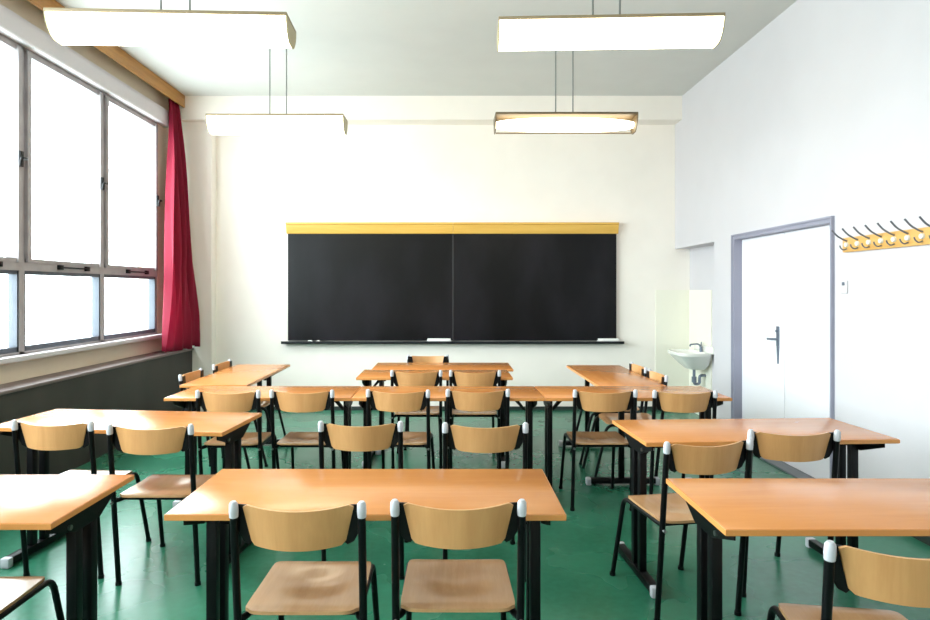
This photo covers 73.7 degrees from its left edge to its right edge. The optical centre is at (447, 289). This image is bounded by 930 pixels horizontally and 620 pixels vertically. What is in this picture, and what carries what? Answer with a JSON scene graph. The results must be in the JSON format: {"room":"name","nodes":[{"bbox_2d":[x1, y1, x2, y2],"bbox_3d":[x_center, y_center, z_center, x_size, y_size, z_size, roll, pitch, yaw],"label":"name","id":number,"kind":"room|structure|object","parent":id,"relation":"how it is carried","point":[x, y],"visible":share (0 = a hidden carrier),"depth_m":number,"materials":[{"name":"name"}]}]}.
{"room":"classroom","nodes":[
{"label":"classroom","id":0,"kind":"room"},
{"bbox_2d":[0,0,168,383],"bbox_3d":[-3.390,-0.415,2.920,0.220,3.750,9.240,0,0,0],"label":"wall","id":1,"kind":"structure","parent":0,"point":[16,371],"depth_m":6.61,"materials":[{"name":"beige paint"}]},
{"bbox_2d":[0,34,27,357],"bbox_3d":[-3.282,-0.695,4.225,0.177,2.410,1.110,0,0,0],"label":"window","id":2,"kind":"structure","parent":1,"relation":"in","point":[11,265],"depth_m":4.71,"materials":[{"name":"metal"}]},
{"bbox_2d":[22,46,107,353],"bbox_3d":[-3.282,-0.695,5.335,0.177,2.410,1.110,0,0,0],"label":"window","id":3,"kind":"structure","parent":1,"relation":"in","point":[30,266],"depth_m":5.39,"materials":[{"name":"metal"}]},
{"bbox_2d":[0,333,161,364],"bbox_3d":[-3.240,0.515,2.700,0.080,0.040,8.800,0,0,0],"label":"windowsill","id":4,"kind":"structure","parent":1,"relation":"attached to","point":[23,357],"depth_m":5.28,"materials":[{"name":"white paint"}]},
{"bbox_2d":[0,4,168,126],"bbox_3d":[-3.235,-1.970,2.730,0.090,0.180,8.860,0,0,0],"label":"window lintel","id":5,"kind":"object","parent":1,"relation":"attached to","point":[14,27],"depth_m":5.33,"materials":[{"name":"white paint"}]},
{"bbox_2d":[102,92,161,341],"bbox_3d":[-3.282,-0.695,6.445,0.177,2.410,1.110,0,0,0],"label":"window","id":6,"kind":"structure","parent":1,"relation":"in","point":[108,271],"depth_m":6.70,"materials":[{"name":"metal"}]},
{"bbox_2d":[56,0,796,95],"bbox_3d":[-0.250,-2.350,2.920,6.700,0.120,9.440,0,0,0],"label":"ceiling","id":7,"kind":"structure","parent":0,"point":[343,47],"depth_m":5.98,"materials":[{"name":"paint"}]},
{"bbox_2d":[27,0,184,107],"bbox_3d":[-3.132,-2.217,2.805,0.065,0.145,9.010,0,0,0],"label":"rail","id":8,"kind":"object","parent":7,"relation":"attached to","point":[116,53],"visible":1,"depth_m":6.14,"materials":[{"name":"brown wood"}]},
{"bbox_2d":[162,98,199,352],"bbox_3d":[-3.069,-0.753,6.950,0.278,2.850,0.820,0,0,0],"label":"curtain","id":9,"kind":"object","parent":8,"relation":"hanging from","point":[181,318],"visible":1,"depth_m":6.98,"materials":[{"name":"fabric"}]},
{"bbox_2d":[43,0,295,48],"bbox_3d":[-1.420,-1.784,3.230,1.200,1.012,0.244,0,0,-2],"label":"pendant lamp","id":10,"kind":"object","parent":7,"relation":"hanging from","point":[66,26],"visible":1,"depth_m":3.14,"materials":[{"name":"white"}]},
{"bbox_2d":[206,48,347,134],"bbox_3d":[-1.512,-1.838,5.520,1.200,0.904,0.244,0,0,0],"label":"pendant lamp","id":11,"kind":"object","parent":7,"relation":"hanging from","point":[217,124],"visible":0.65,"depth_m":5.43,"materials":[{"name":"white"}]},
{"bbox_2d":[206,116,344,134],"bbox_3d":[-1.512,-1.454,5.520,1.188,0.129,0.230,0,0,0],"label":"diffuser","id":12,"kind":"object","parent":11,"relation":"attached to","point":[216,125],"depth_m":5.43,"materials":[{"name":"white plastic"}]},
{"bbox_2d":[494,50,637,133],"bbox_3d":[1.000,-1.817,5.330,1.200,0.945,0.244,0,0,0],"label":"pendant lamp","id":13,"kind":"object","parent":7,"relation":"hanging from","point":[555,122],"visible":0.89,"depth_m":5.26,"materials":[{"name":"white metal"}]},
{"bbox_2d":[496,117,633,131],"bbox_3d":[1.000,-1.417,5.330,1.180,0.124,0.210,0,0,0],"label":"diffuser","id":14,"kind":"object","parent":13,"relation":"attached to","point":[520,124],"depth_m":5.26,"materials":[{"name":"white plastic"}]},
{"bbox_2d":[497,0,724,51],"bbox_3d":[0.876,-1.815,3.430,1.200,0.950,0.244,0,0,2],"label":"pendant lamp","id":15,"kind":"object","parent":7,"relation":"hanging from","point":[662,30],"visible":1,"depth_m":3.34,"materials":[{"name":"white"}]},
{"bbox_2d":[499,16,723,50],"bbox_3d":[0.876,-1.399,3.430,1.188,0.110,0.230,0,0,2],"label":"diffuser","id":16,"kind":"object","parent":15,"relation":"attached to","point":[516,33],"depth_m":3.34,"materials":[{"name":"white plastic"}]},
{"bbox_2d":[216,125,689,405],"bbox_3d":[-0.250,-0.415,7.600,6.700,3.750,0.120,0,0,0],"label":"wall","id":17,"kind":"structure","parent":0,"point":[370,173],"depth_m":7.54,"materials":[{"name":"beige paint"}]},
{"bbox_2d":[181,122,215,411],"bbox_3d":[-3.050,-0.275,7.470,0.460,3.470,0.140,0,0,0],"label":"pillar","id":18,"kind":"structure","parent":17,"relation":"attached to","point":[199,144],"depth_m":7.40,"materials":[{"name":"beige paint"}]},
{"bbox_2d":[179,96,681,124],"bbox_3d":[-0.260,-2.150,7.425,6.040,0.280,0.230,0,0,0],"label":"beam","id":19,"kind":"structure","parent":17,"relation":"attached to","point":[358,110],"depth_m":7.31,"materials":[{"name":"beige paint"}]},
{"bbox_2d":[281,222,623,343],"bbox_3d":[0.055,-0.082,7.478,4.110,1.460,0.116,0,0,0],"label":"blackboard","id":20,"kind":"object","parent":17,"relation":"attached to","point":[349,282],"visible":0.97,"depth_m":7.49,"materials":[{"name":"stone"}]},
{"bbox_2d":[427,338,450,340],"bbox_3d":[-0.107,0.605,7.465,0.295,0.042,0.052,0,0,0],"label":"eraser","id":21,"kind":"object","parent":20,"relation":"on","point":[428,339],"visible":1,"depth_m":7.45,"materials":[{"name":"white fabric"}]},
{"bbox_2d":[281,341,623,343],"bbox_3d":[0.055,0.631,7.478,4.110,0.033,0.116,0,0,0],"label":"chalk tray","id":22,"kind":"object","parent":20,"relation":"on","point":[282,342],"depth_m":7.42,"materials":[{"name":"black"}]},
{"bbox_2d":[597,338,619,340],"bbox_3d":[1.930,0.605,7.465,0.260,0.042,0.052,0,0,0],"label":"eraser","id":23,"kind":"object","parent":20,"relation":"on","point":[599,339],"visible":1,"depth_m":7.45,"materials":[{"name":"white fabric"}]},
{"bbox_2d":[255,406,657,409],"bbox_3d":[0.065,1.438,7.531,5.750,0.045,0.018,0,0,0],"label":"baseboard","id":24,"kind":"structure","parent":17,"relation":"attached to","point":[335,407],"depth_m":7.52,"materials":[{"name":"grey"}]},
{"bbox_2d":[0,410,929,619],"bbox_3d":[-0.250,1.520,2.920,6.700,0.120,9.440,0,0,0],"label":"floor","id":25,"kind":"structure","parent":0,"point":[158,583],"depth_m":3.42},
{"bbox_2d":[0,576,64,619],"bbox_3d":[-1.590,1.053,2.032,0.422,0.815,0.600,0,0,0],"label":"chair","id":26,"kind":"object","parent":25,"relation":"on","point":[15,591],"visible":1,"depth_m":2.12,"materials":[{"name":"brown wood"}]},
{"bbox_2d":[0,475,133,619],"bbox_3d":[-1.845,1.085,2.180,1.273,0.750,0.586,0,0,0],"label":"school desk","id":27,"kind":"object","parent":25,"relation":"on","point":[72,505],"visible":1,"depth_m":2.13,"materials":[{"name":"black paint"}]},
{"bbox_2d":[11,420,150,578],"bbox_3d":[-1.946,1.053,3.332,0.422,0.815,0.600,0,0,3],"label":"chair","id":28,"kind":"object","parent":25,"relation":"on","point":[73,436],"visible":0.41,"depth_m":3.07,"materials":[{"name":"brown wood"}]},
{"bbox_2d":[0,348,193,474],"bbox_3d":[-3.154,1.075,2.849,0.247,0.770,9.092,0,0,0],"label":"radiator cover","id":29,"kind":"object","parent":25,"relation":"on","point":[139,382],"visible":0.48,"depth_m":5.31,"materials":[{"name":"grey metal"}]},
{"bbox_2d":[0,409,261,568],"bbox_3d":[-1.731,1.085,3.442,1.273,0.750,0.586,0,0,5],"label":"school desk","id":30,"kind":"object","parent":25,"relation":"on","point":[229,428],"visible":0.51,"depth_m":3.40,"materials":[{"name":"black paint"}]},
{"bbox_2d":[106,424,214,585],"bbox_3d":[-1.435,1.053,3.247,0.422,0.815,0.600,0,0,0],"label":"chair","id":31,"kind":"object","parent":25,"relation":"on","point":[158,487],"visible":0.88,"depth_m":3.02,"materials":[{"name":"brown wood"}]},
{"bbox_2d":[178,368,267,468],"bbox_3d":[-1.788,1.053,4.940,0.600,0.815,0.422,0,0,0],"label":"chair","id":32,"kind":"object","parent":25,"relation":"on","point":[194,375],"visible":0.27,"depth_m":5.04,"materials":[{"name":"brown wood"}]},
{"bbox_2d":[180,365,289,473],"bbox_3d":[-1.713,1.085,5.270,0.586,0.750,1.273,0,0,0],"label":"school desk","id":33,"kind":"object","parent":25,"relation":"on","point":[237,375],"visible":0.32,"depth_m":5.09,"materials":[{"name":"black paint"}]},
{"bbox_2d":[195,390,279,474],"bbox_3d":[-1.420,1.053,4.262,0.422,0.815,0.600,0,0,0],"label":"chair","id":34,"kind":"object","parent":25,"relation":"on","point":[211,402],"visible":0.71,"depth_m":4.01,"materials":[{"name":"brown wood"}]},
{"bbox_2d":[212,359,285,457],"bbox_3d":[-1.778,1.053,5.590,0.600,0.815,0.422,0,0,0],"label":"chair","id":35,"kind":"object","parent":25,"relation":"on","point":[224,365],"visible":0.31,"depth_m":5.59,"materials":[{"name":"brown wood"}]},
{"bbox_2d":[164,386,360,507],"bbox_3d":[-1.256,1.085,4.372,1.230,0.750,0.586,0,0,0],"label":"school desk","id":36,"kind":"object","parent":25,"relation":"on","point":[186,399],"visible":0.41,"depth_m":4.34,"materials":[{"name":"black paint"}]},
{"bbox_2d":[229,500,379,619],"bbox_3d":[-0.460,1.053,2.156,0.422,0.815,0.600,0,0,0],"label":"chair","id":37,"kind":"object","parent":25,"relation":"on","point":[289,587],"visible":1,"depth_m":1.92,"materials":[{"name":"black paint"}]},
{"bbox_2d":[269,390,343,468],"bbox_3d":[-0.945,1.053,4.272,0.422,0.815,0.600,0,0,0],"label":"chair","id":38,"kind":"object","parent":25,"relation":"on","point":[287,402],"visible":0.74,"depth_m":4.02,"materials":[{"name":"brown wood"}]},
{"bbox_2d":[318,421,407,579],"bbox_3d":[-0.430,1.053,3.312,0.422,0.815,0.600,0,0,0],"label":"chair","id":39,"kind":"object","parent":25,"relation":"on","point":[339,437],"visible":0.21,"depth_m":3.04,"materials":[{"name":"brown wood"}]},
{"bbox_2d":[164,469,565,619],"bbox_3d":[-0.262,1.085,2.255,1.273,0.750,0.586,0,0,0],"label":"school desk","id":40,"kind":"object","parent":25,"relation":"on","point":[273,489],"visible":0.95,"depth_m":2.18,"materials":[{"name":"brown wood"}]},
{"bbox_2d":[366,389,434,468],"bbox_3d":[-0.307,1.053,4.283,0.422,0.815,0.600,0,0,4],"label":"chair","id":41,"kind":"object","parent":25,"relation":"on","point":[381,401],"visible":0.62,"depth_m":4.03,"materials":[{"name":"brown wood"}]},
{"bbox_2d":[390,370,442,468],"bbox_3d":[-0.255,1.053,5.257,0.422,0.815,0.600,0,0,0],"label":"chair","id":42,"kind":"object","parent":25,"relation":"on","point":[397,378],"visible":0.67,"depth_m":5.01,"materials":[{"name":"brown wood"}]},
{"bbox_2d":[404,355,448,450],"bbox_3d":[-0.200,1.053,5.938,0.422,0.815,0.600,0,0,0],"label":"chair","id":43,"kind":"object","parent":25,"relation":"on","point":[410,359],"visible":0.2,"depth_m":6.19,"materials":[{"name":"brown wood"}]},
{"bbox_2d":[356,370,512,467],"bbox_3d":[-0.110,1.085,5.322,1.273,0.750,0.586,0,0,0],"label":"school desk","id":44,"kind":"object","parent":25,"relation":"on","point":[366,376],"visible":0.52,"depth_m":5.24,"materials":[{"name":"black paint"}]},
{"bbox_2d":[371,363,512,454],"bbox_3d":[-0.050,1.085,5.768,1.273,0.750,0.586,0,0,0],"label":"desk","id":45,"kind":"object","parent":25,"relation":"on","point":[379,366],"visible":0.39,"depth_m":5.72,"materials":[{"name":"black paint"}]},
{"bbox_2d":[351,386,544,468],"bbox_3d":[0.000,1.085,4.372,1.273,0.750,0.586,0,0,0],"label":"school desk","id":46,"kind":"object","parent":25,"relation":"on","point":[530,395],"visible":0.34,"depth_m":4.29,"materials":[{"name":"black paint"}]},
{"bbox_2d":[390,499,526,619],"bbox_3d":[0.032,1.053,2.172,0.422,0.815,0.600,0,0,0],"label":"chair","id":47,"kind":"object","parent":25,"relation":"on","point":[430,585],"visible":1,"depth_m":1.93,"materials":[{"name":"brown wood"}]},
{"bbox_2d":[449,370,500,468],"bbox_3d":[0.218,1.053,5.257,0.422,0.815,0.600,0,0,0],"label":"chair","id":48,"kind":"object","parent":25,"relation":"on","point":[457,378],"visible":0.7,"depth_m":5.00,"materials":[{"name":"brown wood"}]},
{"bbox_2d":[446,389,509,468],"bbox_3d":[0.195,1.053,4.307,0.422,0.815,0.600,0,0,0],"label":"chair","id":49,"kind":"object","parent":25,"relation":"on","point":[464,401],"visible":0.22,"depth_m":4.04,"materials":[{"name":"brown wood"}]},
{"bbox_2d":[442,422,528,582],"bbox_3d":[0.182,1.053,3.282,0.422,0.815,0.600,0,0,0],"label":"chair","id":50,"kind":"object","parent":25,"relation":"on","point":[461,438],"visible":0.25,"depth_m":3.01,"materials":[{"name":"brown wood"}]},
{"bbox_2d":[559,389,637,510],"bbox_3d":[1.020,1.053,4.282,0.422,0.815,0.600,0,0,0],"label":"chair","id":51,"kind":"object","parent":25,"relation":"on","point":[587,401],"visible":0.97,"depth_m":4.05,"materials":[{"name":"brown wood"}]},
{"bbox_2d":[570,362,646,464],"bbox_3d":[1.393,1.053,5.380,0.600,0.815,0.422,0,0,0],"label":"chair","id":52,"kind":"object","parent":25,"relation":"on","point":[638,369],"visible":0.25,"depth_m":5.20,"materials":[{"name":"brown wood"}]},
{"bbox_2d":[559,365,665,484],"bbox_3d":[1.328,1.085,5.220,0.586,0.750,1.273,0,0,0],"label":"school desk","id":53,"kind":"object","parent":25,"relation":"on","point":[597,375],"visible":0.58,"depth_m":4.92,"materials":[{"name":"black paint"}]},
{"bbox_2d":[581,369,667,476],"bbox_3d":[1.393,1.053,4.890,0.600,0.815,0.422,0,0,0],"label":"chair","id":54,"kind":"object","parent":25,"relation":"on","point":[607,418],"visible":0.48,"depth_m":4.91,"materials":[{"name":"brown wood"}]},
{"bbox_2d":[535,386,731,486],"bbox_3d":[1.256,1.085,4.372,1.230,0.750,0.586,0,0,0],"label":"school desk","id":55,"kind":"object","parent":25,"relation":"on","point":[558,394],"visible":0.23,"depth_m":4.34,"materials":[{"name":"black paint"}]},
{"bbox_2d":[629,390,717,493],"bbox_3d":[1.530,1.053,4.262,0.422,0.815,0.600,0,0,0],"label":"chair","id":56,"kind":"object","parent":25,"relation":"on","point":[668,402],"visible":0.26,"depth_m":3.99,"materials":[{"name":"brown wood"}]},
{"bbox_2d":[610,438,753,619],"bbox_3d":[1.079,1.053,2.928,0.422,0.815,0.600,0,0,-10],"label":"chair","id":57,"kind":"object","parent":25,"relation":"on","point":[664,509],"visible":0.72,"depth_m":2.69,"materials":[{"name":"brown wood"}]},
{"bbox_2d":[612,418,899,598],"bbox_3d":[1.523,1.085,3.212,1.230,0.750,0.587,0,0,-3],"label":"school desk","id":58,"kind":"object","parent":25,"relation":"on","point":[642,436],"visible":0.66,"depth_m":3.16,"materials":[{"name":"black paint"}]},
{"bbox_2d":[742,429,840,597],"bbox_3d":[1.609,1.053,3.127,0.422,0.815,0.600,0,0,2],"label":"chair","id":59,"kind":"object","parent":25,"relation":"on","point":[777,447],"visible":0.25,"depth_m":2.85,"materials":[{"name":"brown wood"}]},
{"bbox_2d":[666,478,929,619],"bbox_3d":[1.460,1.085,2.132,1.273,0.750,0.586,0,0,0],"label":"school desk","id":60,"kind":"object","parent":25,"relation":"on","point":[721,508],"visible":1,"depth_m":2.05,"materials":[{"name":"black paint"}]},
{"bbox_2d":[767,540,929,619],"bbox_3d":[1.214,1.053,1.825,0.422,0.815,0.600,0,0,8],"label":"chair","id":61,"kind":"object","parent":25,"relation":"on","point":[904,581],"visible":1,"depth_m":1.58,"materials":[{"name":"brown wood"}]},
{"bbox_2d":[675,0,929,477],"bbox_3d":[2.880,-0.415,2.920,0.240,3.750,9.240,0,0,0],"label":"wall","id":62,"kind":"structure","parent":0,"point":[824,111],"depth_m":4.36,"materials":[{"name":"white paint"}]},
{"bbox_2d":[655,290,711,418],"bbox_3d":[2.730,0.730,7.220,0.420,1.460,0.640,0,0,0],"label":"backsplash","id":63,"kind":"structure","parent":62,"relation":"attached to","point":[683,318],"depth_m":7.53,"materials":[{"name":"white tile"}]},
{"bbox_2d":[668,342,713,384],"bbox_3d":[2.741,0.838,7.050,0.378,0.493,0.534,0,0,0],"label":"basin","id":64,"kind":"object","parent":62,"relation":"attached to","point":[698,358],"visible":0.97,"depth_m":6.93,"materials":[{"name":"white ceramic"}]},
{"bbox_2d":[689,342,702,351],"bbox_3d":[2.835,0.648,7.052,0.174,0.112,0.068,0,0,-19],"label":"tap","id":65,"kind":"object","parent":64,"relation":"on","point":[700,345],"depth_m":7.04,"materials":[{"name":"silver metal"}]},
{"bbox_2d":[731,216,834,477],"bbox_3d":[2.780,0.465,5.210,0.160,1.990,1.570,0,0,0],"label":"door","id":66,"kind":"structure","parent":62,"relation":"in","point":[783,276],"depth_m":5.18,"materials":[{"name":"white paint"}]},
{"bbox_2d":[841,281,847,293],"bbox_3d":[2.752,-0.020,4.310,0.016,0.090,0.070,0,0,0],"label":"light switch","id":67,"kind":"object","parent":62,"relation":"attached to","point":[844,284],"visible":1,"depth_m":4.30,"materials":[{"name":"white paint"}]},
{"bbox_2d":[831,216,929,251],"bbox_3d":[2.693,-0.337,3.550,0.134,0.154,1.500,0,0,0],"label":"coat rack","id":68,"kind":"object","parent":62,"relation":"attached to","point":[915,236],"visible":1,"depth_m":3.83,"materials":[{"name":"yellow wood"}]},
{"bbox_2d":[912,536,929,545],"bbox_3d":[2.753,1.435,2.365,0.014,0.050,8.130,0,0,0],"label":"baseboard","id":69,"kind":"structure","parent":62,"relation":"attached to","point":[925,539],"depth_m":3.57,"materials":[{"name":"grey"}]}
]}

